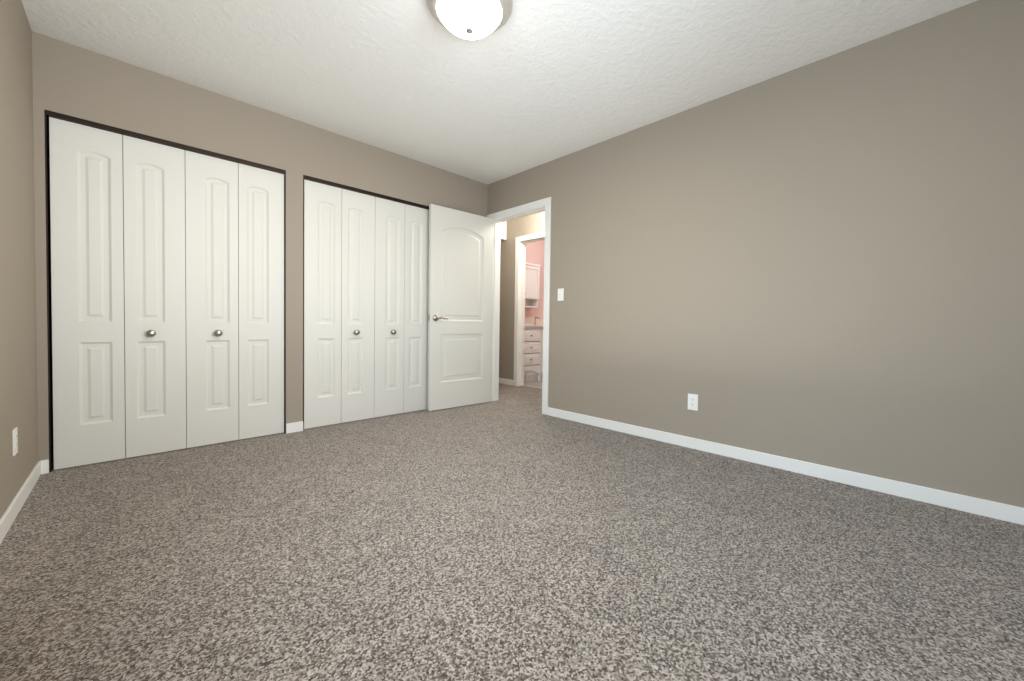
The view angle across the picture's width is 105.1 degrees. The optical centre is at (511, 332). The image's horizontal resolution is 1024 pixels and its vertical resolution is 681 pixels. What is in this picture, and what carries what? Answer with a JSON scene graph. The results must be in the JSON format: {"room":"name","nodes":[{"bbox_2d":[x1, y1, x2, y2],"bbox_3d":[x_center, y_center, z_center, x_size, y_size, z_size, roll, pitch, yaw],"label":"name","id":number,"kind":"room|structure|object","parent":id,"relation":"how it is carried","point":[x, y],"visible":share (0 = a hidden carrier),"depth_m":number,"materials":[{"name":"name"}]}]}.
{"room":"empty bedroom","nodes":[
{"label":"empty bedroom","id":0,"kind":"room"},
{"bbox_2d":[0,0,37,518],"bbox_3d":[-1.288,-0.377,0.692,0.120,2.450,4.020,-1,2,-44],"label":"wall","id":1,"kind":"structure","parent":0,"point":[18,381],"depth_m":1.83,"materials":[{"name":"beige paint"}]},
{"bbox_2d":[12,427,17,455],"bbox_3d":[-2.233,0.488,1.764,0.007,0.115,0.070,-1,2,-44],"label":"outlet","id":2,"kind":"object","parent":1,"relation":"attached to","point":[15,440],"visible":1,"depth_m":1.75,"materials":[{"name":"white plastic"}]},
{"bbox_2d":[0,459,48,543],"bbox_3d":[-1.292,0.807,0.815,0.030,0.078,3.900,-1,2,-44],"label":"baseboard","id":3,"kind":"structure","parent":1,"relation":"attached to","point":[42,466],"depth_m":1.81,"materials":[{"name":"white wood"}]},
{"bbox_2d":[48,118,185,450],"bbox_3d":[-1.851,-0.451,3.628,3.403,2.450,0.740,-1,2,-44],"label":"closet interior","id":4,"kind":"structure","parent":0,"point":[51,292],"depth_m":2.60,"materials":[{"name":"black"}]},
{"bbox_2d":[32,31,487,460],"bbox_3d":[-1.552,-0.440,3.320,3.403,2.450,0.120,-1,2,-44],"label":"wall","id":5,"kind":"structure","parent":0,"point":[77,82],"depth_m":2.74,"materials":[{"name":"beige paint"}]},
{"bbox_2d":[49,117,283,469],"bbox_3d":[-2.195,-0.230,2.640,1.180,2.032,0.075,-1,2,-44],"label":"bifold closet door","id":6,"kind":"structure","parent":5,"relation":"in","point":[203,365],"depth_m":2.56,"materials":[{"name":"white wood"}]},
{"bbox_2d":[44,109,428,471],"bbox_3d":[-1.731,-0.234,3.108,2.528,2.042,0.048,-1,2,-44],"label":"trim","id":7,"kind":"structure","parent":5,"relation":"attached to","point":[47,113],"depth_m":2.58,"materials":[{"name":"brown metal"}]},
{"bbox_2d":[304,179,428,428],"bbox_3d":[-1.244,-0.239,3.563,1.180,2.032,0.075,-1,2,-44],"label":"bifold closet door","id":8,"kind":"structure","parent":5,"relation":"in","point":[366,273],"depth_m":3.49,"materials":[{"name":"white wood"}]},
{"bbox_2d":[21,0,977,184],"bbox_3d":[0.473,-1.688,3.276,6.263,0.100,5.340,-1,2,-44],"label":"ceiling","id":9,"kind":"structure","parent":0,"point":[529,84],"depth_m":2.31,"materials":[{"name":"white paint"}]},
{"bbox_2d":[426,0,512,39],"bbox_3d":[-0.208,-1.533,1.916,0.420,0.165,0.420,-1,2,-44],"label":"flush-mount ceiling light","id":10,"kind":"object","parent":9,"relation":"attached to","point":[471,19],"visible":1,"depth_m":1.88,"materials":[{"name":"white glass"}]},
{"bbox_2d":[501,221,506,240],"bbox_3d":[-0.552,-1.528,5.542,0.900,0.350,0.430,-1,2,-44],"label":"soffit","id":11,"kind":"structure","parent":9,"relation":"attached to","point":[503,230],"depth_m":5.67,"materials":[{"name":"white paint"}]},
{"bbox_2d":[0,383,1023,680],"bbox_3d":[-0.178,0.847,2.734,4.543,0.060,5.340,-1,2,-44],"label":"floor","id":12,"kind":"structure","parent":0,"point":[512,533],"depth_m":1.42,"materials":[{"name":"grey carpet"}]},
{"bbox_2d":[499,211,544,379],"bbox_3d":[1.008,-0.437,4.676,0.120,2.450,4.140,-1,2,-44],"label":"wall","id":13,"kind":"structure","parent":0,"point":[526,225],"depth_m":5.67,"materials":[{"name":"beige paint"}]},
{"bbox_2d":[499,378,513,385],"bbox_3d":[-0.182,0.707,5.818,0.012,0.078,0.604,-1,2,-44],"label":"baseboard","id":14,"kind":"structure","parent":13,"relation":"attached to","point":[506,381],"depth_m":5.69,"materials":[{"name":"white wood"}]},
{"bbox_2d":[514,231,544,385],"bbox_3d":[0.388,-0.287,5.306,0.137,2.104,0.872,-1,2,-44],"label":"door frame","id":15,"kind":"structure","parent":13,"relation":"attached to","point":[520,262],"depth_m":5.55,"materials":[{"name":"white wood"}]},
{"bbox_2d":[522,380,541,388],"bbox_3d":[0.899,0.783,6.078,1.780,0.064,1.940,-1,2,-44],"label":"floor","id":16,"kind":"structure","parent":0,"point":[537,384],"depth_m":5.71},
{"bbox_2d":[524,317,542,381],"bbox_3d":[0.361,0.240,6.337,1.225,1.004,0.545,-1,2,-44],"label":"bathroom vanity","id":17,"kind":"object","parent":16,"relation":"on","point":[533,353],"visible":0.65,"depth_m":6.00,"materials":[{"name":"white wood"}]},
{"bbox_2d":[525,240,544,318],"bbox_3d":[0.254,-0.493,6.675,1.590,2.450,0.120,-1,2,-44],"label":"wall","id":18,"kind":"structure","parent":0,"point":[534,252],"depth_m":6.75,"materials":[{"name":"pink paint"}]},
{"bbox_2d":[525,262,540,307],"bbox_3d":[0.113,-0.771,6.285,0.824,0.710,0.228,-1,2,-44],"label":"cabinet","id":19,"kind":"object","parent":18,"relation":"attached to","point":[532,279],"visible":0.25,"depth_m":6.40,"materials":[{"name":"white wood"}]},
{"bbox_2d":[488,0,1023,507],"bbox_3d":[0.694,-0.415,3.535,0.120,2.450,5.340,-1,2,-44],"label":"wall","id":20,"kind":"structure","parent":0,"point":[820,262],"depth_m":2.28,"materials":[{"name":"beige paint"}]},
{"bbox_2d":[487,197,550,414],"bbox_3d":[0.083,-0.265,4.166,0.152,2.104,0.934,-1,2,-44],"label":"door frame","id":21,"kind":"structure","parent":20,"relation":"attached to","point":[534,207],"depth_m":4.09,"materials":[{"name":"white wood"}]},
{"bbox_2d":[428,204,492,410],"bbox_3d":[-0.529,-0.246,4.138,0.794,2.035,0.138,-1,2,-44],"label":"entry door","id":22,"kind":"structure","parent":21,"relation":"attached to","point":[460,307],"depth_m":4.08,"materials":[{"name":"white painted wood"},{"name":"brushed nickel"}]},
{"bbox_2d":[558,288,563,300],"bbox_3d":[0.456,-0.359,3.688,0.010,0.115,0.070,-1,2,-44],"label":"light switch","id":23,"kind":"object","parent":20,"relation":"attached to","point":[561,294],"visible":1,"depth_m":3.68,"materials":[{"name":"white plastic"}]},
{"bbox_2d":[688,393,697,410],"bbox_3d":[1.302,0.499,2.826,0.007,0.115,0.070,-1,2,-44],"label":"outlet","id":24,"kind":"object","parent":20,"relation":"attached to","point":[692,401],"visible":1,"depth_m":2.82,"materials":[{"name":"white plastic"}]},
{"bbox_2d":[547,407,1023,524],"bbox_3d":[1.366,0.798,2.759,0.012,0.078,2.927,-1,2,-44],"label":"baseboard","id":25,"kind":"structure","parent":20,"relation":"attached to","point":[991,509],"depth_m":2.27,"materials":[{"name":"white wood"}]}
]}

